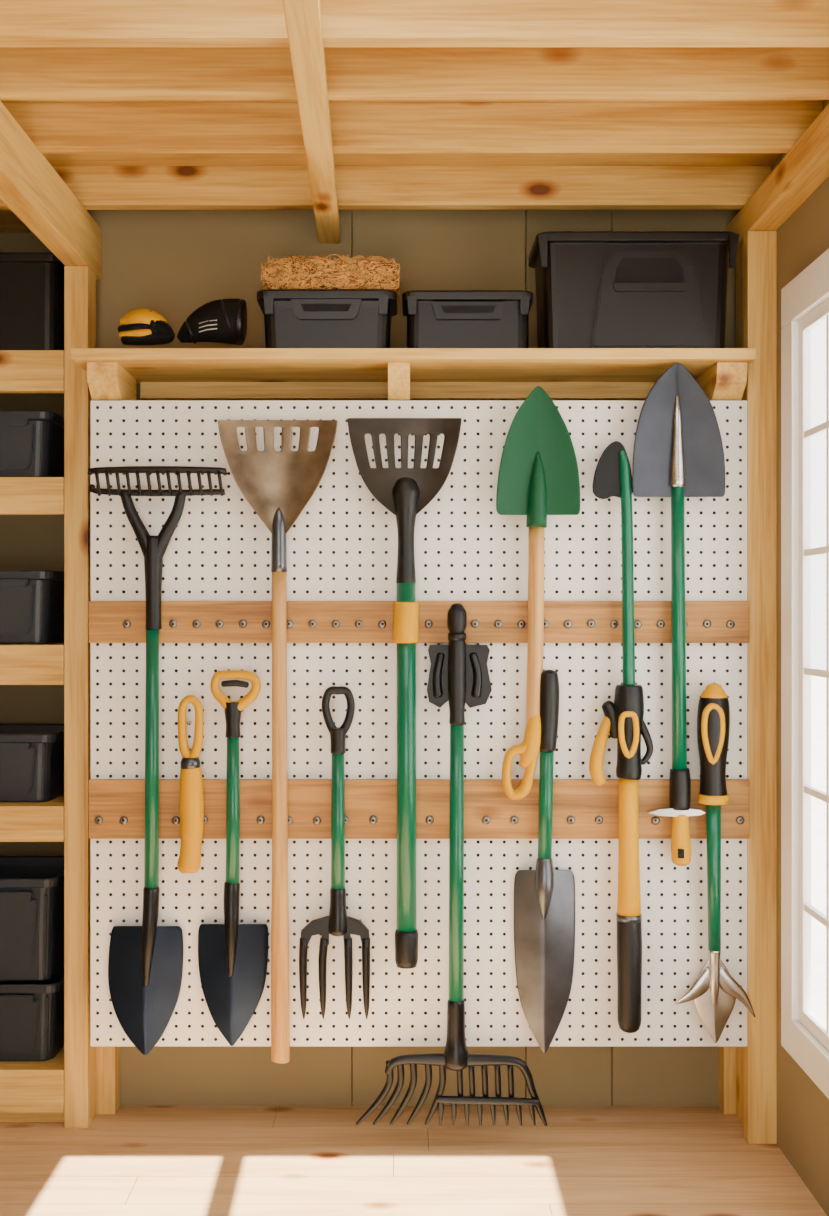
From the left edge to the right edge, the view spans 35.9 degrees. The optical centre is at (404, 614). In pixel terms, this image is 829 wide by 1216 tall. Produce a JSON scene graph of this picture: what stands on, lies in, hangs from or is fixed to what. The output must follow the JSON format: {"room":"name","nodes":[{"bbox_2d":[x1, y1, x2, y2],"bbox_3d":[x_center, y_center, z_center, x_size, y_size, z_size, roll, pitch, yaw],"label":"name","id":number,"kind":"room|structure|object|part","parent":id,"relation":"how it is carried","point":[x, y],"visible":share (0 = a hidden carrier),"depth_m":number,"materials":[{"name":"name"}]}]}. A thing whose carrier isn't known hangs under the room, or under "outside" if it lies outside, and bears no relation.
{"room":"garden tool shed","nodes":[
{"label":"garden tool shed","id":0,"kind":"room"},
{"bbox_2d":[0,233,63,855],"bbox_3d":[-1.100,0.091,3.840,0.500,2.464,0.040,0,0,0],"label":"wall","id":1,"kind":"structure","parent":0,"point":[27,542],"depth_m":3.82,"materials":[{"name":"paint"}]},
{"bbox_2d":[0,350,63,392],"bbox_3d":[-1.115,-0.630,3.559,0.470,0.106,0.519,0,0,0],"label":"shelf","id":2,"kind":"object","parent":1,"relation":"attached to","point":[21,371],"visible":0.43,"depth_m":3.30,"materials":[{"name":"brown wood"}]},
{"bbox_2d":[0,252,64,349],"bbox_3d":[-1.092,-0.815,3.495,0.386,0.262,0.320,0,0,0],"label":"bin","id":3,"kind":"object","parent":2,"relation":"on","point":[31,283],"visible":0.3,"depth_m":3.35,"materials":[{"name":"black plastic"}]},
{"bbox_2d":[0,643,63,684],"bbox_3d":[-1.115,0.129,3.559,0.470,0.103,0.519,0,0,0],"label":"shelf","id":4,"kind":"object","parent":1,"relation":"attached to","point":[20,664],"visible":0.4,"depth_m":3.30,"materials":[{"name":"brown wood"}]},
{"bbox_2d":[0,570,63,643],"bbox_3d":[-1.094,-0.020,3.491,0.349,0.194,0.328,0,0,0],"label":"bin","id":5,"kind":"object","parent":4,"relation":"on","point":[31,601],"visible":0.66,"depth_m":3.35,"materials":[{"name":"plastic"}]},
{"bbox_2d":[0,794,63,841],"bbox_3d":[-1.115,0.539,3.559,0.470,0.093,0.519,0,0,0],"label":"shelf","id":6,"kind":"object","parent":1,"relation":"attached to","point":[19,821],"visible":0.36,"depth_m":3.30,"materials":[{"name":"brown wood"}]},
{"bbox_2d":[0,724,63,801],"bbox_3d":[-1.092,0.401,3.491,0.354,0.182,0.328,0,0,0],"label":"bin","id":7,"kind":"object","parent":6,"relation":"on","point":[31,755],"visible":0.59,"depth_m":3.35,"materials":[{"name":"plastic"}]},
{"bbox_2d":[0,477,63,514],"bbox_3d":[-1.115,-0.308,3.559,0.470,0.095,0.519,0,0,0],"label":"shelf","id":8,"kind":"object","parent":1,"relation":"attached to","point":[18,495],"visible":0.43,"depth_m":3.30,"materials":[{"name":"brown wood"}]},
{"bbox_2d":[0,410,63,476],"bbox_3d":[-1.094,-0.445,3.491,0.349,0.178,0.328,0,0,0],"label":"bin","id":9,"kind":"object","parent":8,"relation":"on","point":[31,441],"visible":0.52,"depth_m":3.35,"materials":[{"name":"plastic"}]},
{"bbox_2d":[0,856,63,980],"bbox_3d":[-1.092,0.825,3.491,0.365,0.274,0.328,0,0,0],"label":"bin","id":10,"kind":"object","parent":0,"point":[31,887],"visible":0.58,"depth_m":3.35,"materials":[{"name":"plastic"}]},
{"bbox_2d":[0,100,823,232],"bbox_3d":[-0.105,-1.151,1.380,2.490,0.020,4.960,0,0,0],"label":"ceiling","id":11,"kind":"structure","parent":0,"point":[9,222],"depth_m":3.20,"materials":[{"name":"brown wood"}]},
{"bbox_2d":[0,101,101,279],"bbox_3d":[-0.848,-0.971,2.025,0.062,0.138,2.850,0,0,0],"label":"beam","id":12,"kind":"structure","parent":11,"relation":"attached to","point":[31,188],"depth_m":2.93,"materials":[{"name":"brown wood"}]},
{"bbox_2d":[282,0,339,243],"bbox_3d":[-0.170,-1.020,2.025,0.058,0.040,2.852,0,0,-1],"label":"beam","id":13,"kind":"structure","parent":11,"relation":"attached to","point":[303,20],"depth_m":2.52,"materials":[{"name":"brown wood"}]},
{"bbox_2d":[0,166,770,209],"bbox_3d":[-0.210,-1.091,3.270,2.280,0.100,0.040,0,0,0],"label":"plank","id":14,"kind":"object","parent":11,"relation":"attached to","point":[95,187],"depth_m":3.25,"materials":[{"name":"beige wood"}]},
{"bbox_2d":[2,102,822,152],"bbox_3d":[-0.210,-1.091,2.867,2.280,0.100,0.040,0,0,0],"label":"plank","id":15,"kind":"object","parent":11,"relation":"attached to","point":[54,127],"depth_m":2.85,"materials":[{"name":"beige wood"}]},
{"bbox_2d":[0,47,828,99],"bbox_3d":[-0.210,-1.091,2.568,2.280,0.100,0.040,0,0,0],"label":"plank","id":16,"kind":"object","parent":11,"relation":"attached to","point":[26,73],"depth_m":2.55,"materials":[{"name":"beige wood"}]},
{"bbox_2d":[0,0,828,46],"bbox_3d":[-0.210,-1.091,2.329,2.280,0.100,0.040,0,0,0],"label":"plank","id":17,"kind":"object","parent":11,"relation":"attached to","point":[23,23],"depth_m":2.31,"materials":[{"name":"beige wood"}]},
{"bbox_2d":[724,104,828,257],"bbox_3d":[0.895,-1.001,2.025,0.070,0.078,2.850,0,0,0],"label":"beam","id":18,"kind":"structure","parent":11,"relation":"attached to","point":[805,167],"depth_m":2.92,"materials":[{"name":"brown wood"}]},
{"bbox_2d":[0,1103,826,1215],"bbox_3d":[-0.225,1.338,1.400,2.348,0.030,4.997,0,0,0],"label":"floor","id":19,"kind":"structure","parent":0,"point":[611,1160],"depth_m":3.09,"materials":[{"name":"brown wood"}]},
{"bbox_2d":[0,1113,63,1121],"bbox_3d":[-1.115,1.304,3.350,0.470,0.038,0.020,0,0,0],"label":"plinth","id":20,"kind":"object","parent":19,"relation":"on","point":[4,1117],"depth_m":3.34,"materials":[{"name":"beige wood"}]},
{"bbox_2d":[0,1046,63,1112],"bbox_3d":[-1.115,1.228,3.559,0.470,0.111,0.519,0,0,0],"label":"shelf","id":21,"kind":"object","parent":19,"relation":"on","point":[25,1086],"visible":0.36,"depth_m":3.30,"materials":[{"name":"beige wood"}]},
{"bbox_2d":[0,966,63,1060],"bbox_3d":[-1.089,1.068,3.491,0.370,0.208,0.328,0,0,0],"label":"bin","id":22,"kind":"object","parent":21,"relation":"on","point":[31,1012],"depth_m":3.35,"materials":[{"name":"black plastic"}]},
{"bbox_2d":[64,266,91,1127],"bbox_3d":[-0.848,0.211,3.322,0.062,2.224,0.045,0,0,0],"label":"post","id":23,"kind":"object","parent":19,"relation":"on","point":[77,279],"visible":0.98,"depth_m":3.30,"materials":[{"name":"brown wood"}]},
{"bbox_2d":[92,271,95,1120],"bbox_3d":[-0.838,0.211,3.367,0.042,2.224,0.042,0,0,0],"label":"post","id":24,"kind":"object","parent":19,"relation":"on","point":[93,273],"visible":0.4,"depth_m":3.36,"materials":[{"name":"brown wood"}]},
{"bbox_2d":[91,401,746,1113],"bbox_3d":[0.036,0.362,3.325,1.745,1.923,0.249,0,0,0],"label":"pegboard","id":25,"kind":"object","parent":19,"relation":"on","point":[342,545],"visible":0.69,"depth_m":3.20,"materials":[{"name":"white wood"}]},
{"bbox_2d":[87,466,226,1054],"bbox_3d":[-0.607,0.361,3.163,0.343,1.453,0.074,0,0,0],"label":"shovel","id":26,"kind":"object","parent":25,"relation":"hanging from","point":[145,962],"visible":1,"depth_m":3.15,"materials":[{"name":"metal"}]},
{"bbox_3d":[-0.646,0.928,3.175,0.189,0.319,0.028,0,0,0],"label":"shovel blade","id":27,"kind":"part","parent":26,"relation":"part of","materials":[{"name":"metal"}]},
{"bbox_2d":[141,887,159,986],"bbox_3d":[-0.628,0.790,3.157,0.045,0.253,0.042,0,0,0],"label":"socket","id":28,"kind":"object","parent":26,"relation":"attached to","point":[150,932],"depth_m":3.14,"materials":[{"name":"black metal"}]},
{"bbox_2d":[144,536,162,628],"bbox_3d":[-0.621,-0.080,3.158,0.047,0.230,0.046,0,0,0],"label":"socket","id":29,"kind":"object","parent":26,"relation":"attached to","point":[153,545],"depth_m":3.14,"materials":[{"name":"black metal"}]},
{"bbox_2d":[177,695,203,873],"bbox_3d":[-0.524,0.416,3.155,0.064,0.439,0.075,0,0,23],"label":"grip","id":30,"kind":"object","parent":25,"relation":"hanging from","point":[191,783],"visible":1,"depth_m":3.13,"materials":[{"name":"plastic"}]},
{"bbox_2d":[198,670,267,1045],"bbox_3d":[-0.428,0.600,3.168,0.175,0.928,0.063,0,0,0],"label":"shovel","id":31,"kind":"object","parent":25,"relation":"hanging from","point":[232,955],"visible":1,"depth_m":3.16,"materials":[{"name":"metal"}]},
{"bbox_2d":[224,881,239,976],"bbox_3d":[-0.427,0.772,3.157,0.041,0.240,0.041,0,0,0],"label":"socket","id":32,"kind":"object","parent":31,"relation":"attached to","point":[231,888],"depth_m":3.14,"materials":[{"name":"black metal"}]},
{"bbox_3d":[-0.428,0.914,3.175,0.177,0.302,0.028,0,0,0],"label":"shovel blade","id":33,"kind":"part","parent":31,"relation":"part of","materials":[{"name":"metal"}]},
{"bbox_2d":[218,420,337,1063],"bbox_3d":[-0.311,0.310,3.162,0.294,1.581,0.076,0,0,0],"label":"shovel","id":34,"kind":"object","parent":25,"relation":"hanging from","point":[278,485],"visible":1,"depth_m":3.14,"materials":[{"name":"wood"}]},
{"bbox_3d":[-0.311,-0.340,3.138,0.296,0.281,0.030,0,0,0],"label":"scoop blade","id":35,"kind":"part","parent":34,"relation":"part of","materials":[{"name":"brown metal"}]},
{"bbox_3d":[-0.307,0.495,3.158,0.046,1.212,0.045,0,0,0],"label":"wood handle","id":36,"kind":"part","parent":34,"relation":"part of","materials":[{"name":"beige wood"}]},
{"bbox_2d":[299,686,369,1018],"bbox_3d":[-0.174,0.586,3.167,0.176,0.821,0.066,0,0,0],"label":"fork","id":37,"kind":"object","parent":25,"relation":"hanging from","point":[337,923],"visible":1,"depth_m":3.15,"materials":[{"name":"metal"}]},
{"bbox_2d":[328,888,346,935],"bbox_3d":[-0.165,0.729,3.158,0.049,0.125,0.049,0,0,0],"label":"socket","id":38,"kind":"object","parent":37,"relation":"attached to","point":[337,917],"depth_m":3.14,"materials":[{"name":"black metal"}]},
{"bbox_2d":[347,418,461,968],"bbox_3d":[-0.004,0.189,3.155,0.278,1.349,0.087,0,0,-6],"label":"slotted spade","id":39,"kind":"object","parent":25,"relation":"hanging from","point":[404,491],"visible":1,"depth_m":3.13,"materials":[{"name":"metal"}]},
{"bbox_3d":[-0.001,-0.362,3.140,0.282,0.247,0.026,0,0,0],"label":"scoop blade","id":40,"kind":"part","parent":39,"relation":"part of","materials":[{"name":"metal"}]},
{"bbox_2d":[392,477,419,582],"bbox_3d":[0.003,-0.202,3.147,0.069,0.271,0.068,0,0,0],"label":"socket","id":41,"kind":"object","parent":39,"relation":"attached to","point":[405,490],"depth_m":3.13,"materials":[{"name":"black metal"}]},
{"bbox_2d":[89,601,748,642],"bbox_3d":[0.035,0.017,3.188,1.644,0.104,0.024,0,0,0],"label":"peg rail","id":42,"kind":"object","parent":25,"relation":"attached to","point":[109,621],"visible":0.87,"depth_m":3.18,"materials":[{"name":"brown wood"}]},
{"bbox_2d":[89,779,748,838],"bbox_3d":[0.035,0.483,3.188,1.644,0.147,0.024,0,0,0],"label":"peg rail","id":43,"kind":"object","parent":25,"relation":"attached to","point":[582,809],"visible":0.7,"depth_m":3.18,"materials":[{"name":"brown wood"}]},
{"bbox_2d":[356,603,546,1125],"bbox_3d":[0.114,0.613,3.156,0.470,1.285,0.086,0,0,-3],"label":"rake","id":44,"kind":"object","parent":25,"relation":"hanging from","point":[459,674],"visible":1,"depth_m":3.13,"materials":[{"name":"metal"}]},
{"bbox_3d":[0.083,0.148,3.152,0.031,0.112,0.024,0,0,0],"label":"clip arm","id":45,"kind":"part","parent":44,"relation":"part of","materials":[{"name":"black metal"}]},
{"bbox_2d":[444,1000,467,1070],"bbox_3d":[0.125,1.028,3.145,0.064,0.179,0.063,0,0,0],"label":"socket","id":46,"kind":"object","parent":44,"relation":"attached to","point":[455,1052],"depth_m":3.12,"materials":[{"name":"black metal"}]},
{"bbox_3d":[0.174,0.148,3.152,0.033,0.112,0.024,0,0,0],"label":"clip arm","id":47,"kind":"part","parent":44,"relation":"part of","materials":[{"name":"black metal"}]},
{"bbox_2d":[496,386,579,799],"bbox_3d":[0.326,-0.053,3.161,0.205,1.020,0.077,0,0,0],"label":"shovel","id":48,"kind":"object","parent":25,"relation":"hanging from","point":[538,476],"visible":1,"depth_m":3.14,"materials":[{"name":"green painted metal"},{"name":"wood"},{"name":"yellow plastic"}]},
{"bbox_3d":[0.321,0.049,3.158,0.046,0.558,0.039,0,0,0],"label":"wood handle","id":49,"kind":"part","parent":48,"relation":"part of","materials":[{"name":"beige wood"}]},
{"bbox_2d":[526,452,546,527],"bbox_3d":[0.324,-0.308,3.148,0.051,0.186,0.050,0,0,0],"label":"socket","id":50,"kind":"object","parent":48,"relation":"attached to","point":[536,462],"depth_m":3.13,"materials":[{"name":"green metal"}]},
{"bbox_3d":[0.325,-0.404,3.138,0.207,0.319,0.026,0,0,0],"label":"spade blade","id":51,"kind":"part","parent":48,"relation":"part of","materials":[{"name":"green plastic"}]},
{"bbox_2d":[514,670,574,1052],"bbox_3d":[0.348,0.608,3.163,0.154,0.948,0.073,0,0,0],"label":"trowel","id":52,"kind":"object","parent":25,"relation":"hanging from","point":[544,897],"visible":1,"depth_m":3.17,"materials":[{"name":"metal"}]},
{"bbox_3d":[0.348,0.857,3.177,0.156,0.453,0.028,0,0,0],"label":"trowel blade","id":53,"kind":"part","parent":52,"relation":"part of","materials":[{"name":"metal"}]},
{"bbox_2d":[535,857,553,918],"bbox_3d":[0.344,0.672,3.153,0.047,0.158,0.048,0,0,0],"label":"socket","id":54,"kind":"object","parent":52,"relation":"attached to","point":[544,872],"depth_m":3.14,"materials":[{"name":"metal"}]},
{"bbox_2d":[589,441,652,1032],"bbox_3d":[0.531,0.299,3.147,0.117,1.454,0.124,0,0,-44],"label":"telescopic edger","id":55,"kind":"object","parent":25,"relation":"hanging from","point":[623,720],"visible":1,"depth_m":3.13,"materials":[{"name":"metal"}]},
{"bbox_3d":[0.487,0.328,3.150,0.068,0.186,0.034,0,0,0],"label":"lever","id":56,"kind":"part","parent":55,"relation":"part of","materials":[{"name":"yellow plastic"}]},
{"bbox_3d":[0.512,-0.357,3.154,0.100,0.143,0.008,0,0,0],"label":"edger blade","id":57,"kind":"part","parent":55,"relation":"part of","materials":[{"name":"black metal"}]},
{"bbox_2d":[632,363,724,865],"bbox_3d":[0.669,-0.001,3.161,0.228,1.236,0.077,0,0,0],"label":"steel digging spade","id":58,"kind":"object","parent":25,"relation":"hanging from","point":[678,452],"visible":1,"depth_m":3.14,"materials":[{"name":"grey metal"}]},
{"bbox_3d":[0.669,-0.454,3.138,0.229,0.332,0.026,0,0,0],"label":"spade blade","id":59,"kind":"part","parent":58,"relation":"part of","materials":[{"name":"grey metal"}]},
{"bbox_2d":[675,683,755,1042],"bbox_3d":[0.770,0.613,3.149,0.186,0.891,0.097,0,0,-21],"label":"hand cultivator","id":60,"kind":"object","parent":25,"relation":"hanging from","point":[714,992],"visible":1,"depth_m":3.13,"materials":[{"name":"metal"}]},
{"bbox_3d":[0.756,0.319,3.138,0.079,0.290,0.078,0,0,0],"label":"handle","id":61,"kind":"part","parent":60,"relation":"part of","materials":[{"name":"black rubber"}]},
{"bbox_2d":[736,245,742,1124],"bbox_3d":[0.902,0.181,3.317,0.055,2.284,0.142,0,0,0],"label":"post","id":62,"kind":"object","parent":19,"relation":"on","point":[739,257],"visible":0.12,"depth_m":3.35,"materials":[{"name":"brown wood"}]},
{"bbox_2d":[743,231,776,1143],"bbox_3d":[0.893,0.181,3.223,0.073,2.284,0.045,0,0,0],"label":"post","id":63,"kind":"object","parent":19,"relation":"on","point":[759,247],"visible":0.98,"depth_m":3.20,"materials":[{"name":"brown wood"}]},
{"bbox_2d":[87,210,739,1105],"bbox_3d":[0.051,0.091,3.465,1.857,2.464,0.030,0,0,0],"label":"wall","id":64,"kind":"structure","parent":0,"point":[171,264],"depth_m":3.45,"materials":[{"name":"paint"}]},
{"bbox_3d":[-0.511,0.091,3.465,0.734,2.464,0.030,0,0,0],"label":"wall panel","id":65,"kind":"part","parent":64,"relation":"part of","materials":[{"name":"paint"}]},
{"bbox_2d":[70,348,755,400],"bbox_3d":[0.020,-0.588,3.284,1.672,0.126,0.329,0,0,0],"label":"wall shelf","id":66,"kind":"object","parent":64,"relation":"attached to","point":[390,374],"visible":0.77,"depth_m":3.21,"materials":[{"name":"brown wood"}]},
{"bbox_2d":[118,308,174,344],"bbox_3d":[-0.644,-0.715,3.197,0.138,0.097,0.127,0,0,0],"label":"tape measure","id":67,"kind":"object","parent":66,"relation":"on","point":[142,326],"visible":1,"depth_m":3.15,"materials":[{"name":"yellow plastic"}]},
{"bbox_2d":[177,298,246,344],"bbox_3d":[-0.484,-0.733,3.200,0.172,0.114,0.113,0,0,0],"label":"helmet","id":68,"kind":"object","parent":66,"relation":"on","point":[221,320],"visible":1,"depth_m":3.16,"materials":[{"name":"black plastic"}]},
{"bbox_2d":[256,289,396,347],"bbox_3d":[-0.194,-0.726,3.245,0.349,0.150,0.200,0,0,0],"label":"storage bin","id":69,"kind":"object","parent":66,"relation":"on","point":[293,318],"visible":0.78,"depth_m":3.16,"materials":[{"name":"black plastic"}]},
{"bbox_2d":[261,254,399,297],"bbox_3d":[-0.184,-0.848,3.236,0.345,0.091,0.188,0,0,0],"label":"bale","id":70,"kind":"object","parent":69,"relation":"on","point":[373,272],"visible":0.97,"depth_m":3.17},
{"bbox_2d":[402,290,533,347],"bbox_3d":[0.156,-0.725,3.244,0.327,0.147,0.201,0,0,0],"label":"storage bin","id":71,"kind":"object","parent":66,"relation":"on","point":[435,318],"visible":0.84,"depth_m":3.16,"materials":[{"name":"black plastic"}]},
{"bbox_2d":[528,231,738,347],"bbox_3d":[0.573,-0.797,3.266,0.498,0.291,0.268,0,0,0],"label":"tote","id":72,"kind":"object","parent":66,"relation":"on","point":[595,289],"visible":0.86,"depth_m":3.15,"materials":[{"name":"black plastic"}]},
{"bbox_3d":[0.603,-0.776,3.154,0.287,0.238,0.033,0,0,0],"label":"panel","id":73,"kind":"part","parent":72,"relation":"part of","materials":[{"name":"black plastic"}]},
{"bbox_3d":[0.092,0.091,3.465,0.467,2.464,0.030,0,0,0],"label":"wall panel","id":74,"kind":"part","parent":64,"relation":"part of","materials":[{"name":"paint"}]},
{"bbox_3d":[0.442,0.091,3.465,0.229,2.464,0.030,0,0,0],"label":"wall panel","id":75,"kind":"part","parent":64,"relation":"part of","materials":[{"name":"paint"}]},
{"bbox_3d":[0.769,0.091,3.465,0.420,2.464,0.030,0,0,0],"label":"wall panel","id":76,"kind":"part","parent":64,"relation":"part of","materials":[{"name":"paint"}]},
{"bbox_2d":[777,338,780,996],"bbox_3d":[0.936,0.129,3.240,0.012,1.632,0.520,0,0,0],"label":"wall pier","id":77,"kind":"object","parent":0,"point":[778,340],"visible":0.07,"depth_m":3.18,"materials":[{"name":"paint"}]},
{"bbox_2d":[771,100,828,339],"bbox_3d":[0.936,-0.914,1.200,0.012,0.454,4.600,0,0,0],"label":"wall","id":78,"kind":"structure","parent":0,"point":[803,237],"depth_m":3.00,"materials":[{"name":"paint"}]},
{"bbox_2d":[781,249,828,1050],"bbox_3d":[0.918,0.083,2.408,0.036,1.725,1.315,0,0,0],"label":"window","id":79,"kind":"structure","parent":78,"relation":"in","point":[805,299],"depth_m":2.95,"materials":[{"name":"paint"}]},
{"bbox_3d":[0.926,0.129,2.964,0.020,1.568,0.032,0,0,0],"label":"sash","id":80,"kind":"part","parent":79,"relation":"part of","materials":[{"name":"white wood"}]},
{"bbox_3d":[0.926,0.929,2.408,0.020,0.032,1.145,0,0,0],"label":"sash bottom","id":81,"kind":"part","parent":79,"relation":"part of","materials":[{"name":"white wood"}]},
{"bbox_3d":[0.926,-0.670,2.408,0.020,0.032,1.145,0,0,0],"label":"sash","id":82,"kind":"part","parent":79,"relation":"part of","materials":[{"name":"paint"}]},
{"bbox_3d":[0.926,0.673,2.408,0.014,0.016,1.145,0,0,0],"label":"muntin","id":83,"kind":"part","parent":79,"relation":"part of","materials":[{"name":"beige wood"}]},
{"bbox_3d":[0.926,-0.415,2.408,0.014,0.016,1.145,0,0,0],"label":"muntin","id":84,"kind":"part","parent":79,"relation":"part of","materials":[{"name":"white wood"}]},
{"bbox_3d":[0.926,0.401,2.408,0.014,0.016,1.145,0,0,0],"label":"muntin","id":85,"kind":"part","parent":79,"relation":"part of","materials":[{"name":"white wood"}]},
{"bbox_3d":[0.926,-0.143,2.408,0.014,0.016,1.145,0,0,0],"label":"muntin","id":86,"kind":"part","parent":79,"relation":"part of","materials":[{"name":"white wood"}]},
{"bbox_3d":[0.926,0.129,2.408,0.014,0.016,1.145,0,0,0],"label":"muntin","id":87,"kind":"part","parent":79,"relation":"part of","materials":[{"name":"white wood"}]},
{"bbox_3d":[0.926,0.129,2.789,0.012,1.632,0.014,0,0,0],"label":"muntin","id":88,"kind":"part","parent":79,"relation":"part of","materials":[{"name":"white wood"}]},
{"bbox_2d":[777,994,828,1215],"bbox_3d":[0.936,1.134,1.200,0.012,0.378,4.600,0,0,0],"label":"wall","id":89,"kind":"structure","parent":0,"point":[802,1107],"depth_m":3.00,"materials":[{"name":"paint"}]},
{"bbox_2d":[781,320,828,1098],"bbox_3d":[0.915,0.172,2.408,0.030,1.717,1.315,0,0,0],"label":"window frame","id":90,"kind":"structure","parent":89,"relation":"attached to","point":[790,331],"depth_m":2.98,"materials":[{"name":"paint"}]},
{"label":"outside","id":91,"kind":"structure","parent":0,"visible":0},
{"bbox_2d":[811,676,825,1025],"bbox_3d":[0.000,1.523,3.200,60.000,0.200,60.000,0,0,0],"label":"window pane","id":92,"kind":"structure","parent":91,"point":[818,684],"depth_m":7.87,"materials":[{"name":"glass"}]}
]}

